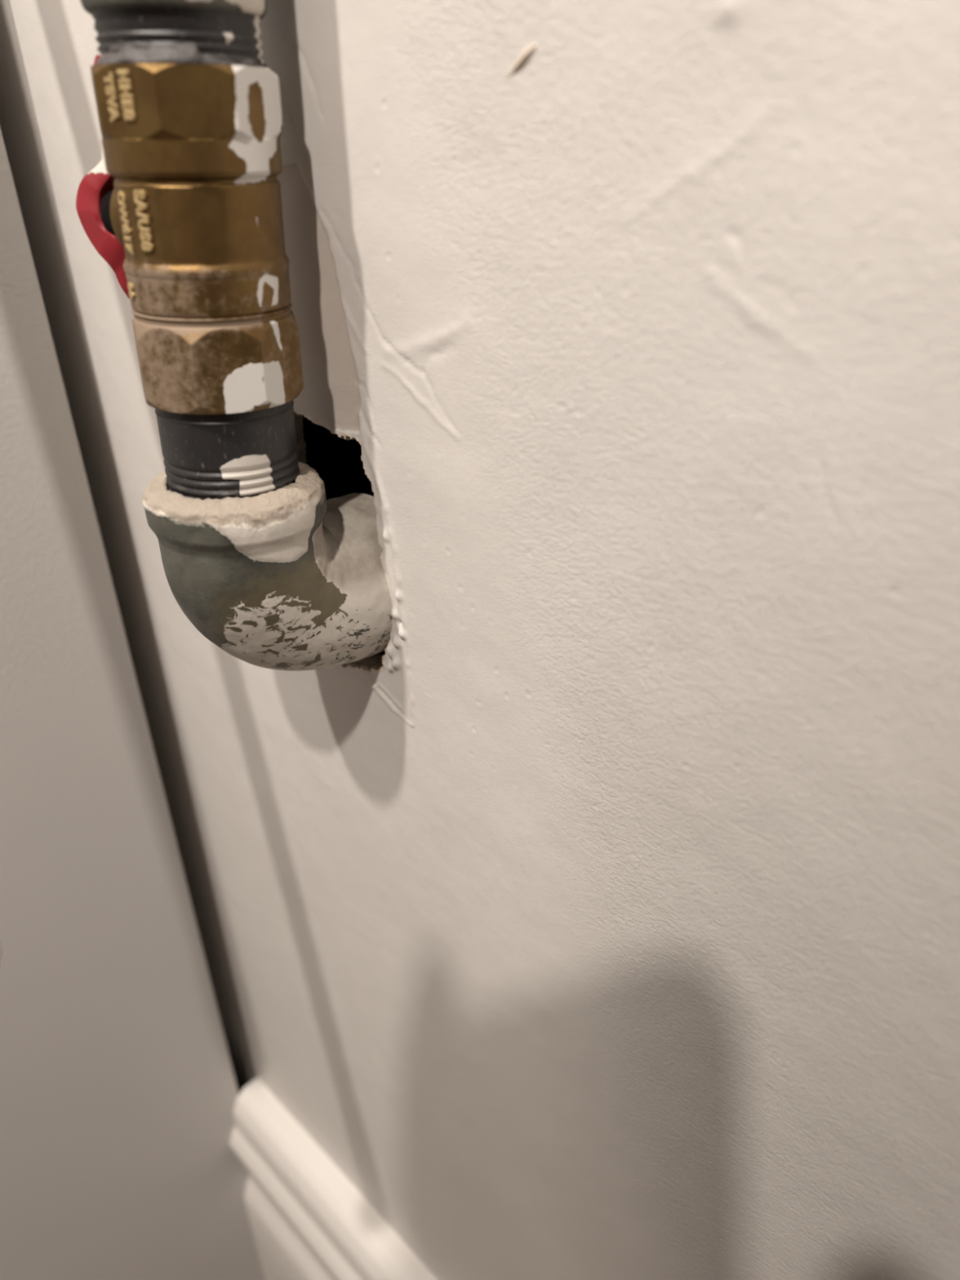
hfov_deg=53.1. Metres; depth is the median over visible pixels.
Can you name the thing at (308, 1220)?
baseboard
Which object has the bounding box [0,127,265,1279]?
base cabinet
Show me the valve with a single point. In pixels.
(182, 201)
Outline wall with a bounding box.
[0,0,959,1279]
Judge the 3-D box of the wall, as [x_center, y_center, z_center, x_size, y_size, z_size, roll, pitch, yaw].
[0.093,-0.471,-0.071,0.101,2.400,2.500,-27,39,-37]
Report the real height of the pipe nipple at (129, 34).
0.022 m
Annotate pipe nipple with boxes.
[91,6,267,67]
[155,400,299,500]
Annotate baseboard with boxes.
[229,1077,437,1279]
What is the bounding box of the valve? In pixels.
[75,54,303,414]
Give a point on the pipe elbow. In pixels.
(291, 577)
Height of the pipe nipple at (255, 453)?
0.031 m
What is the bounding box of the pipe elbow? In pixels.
[141,462,392,671]
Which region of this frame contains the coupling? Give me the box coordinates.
[80,0,266,19]
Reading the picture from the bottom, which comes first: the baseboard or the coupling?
the baseboard

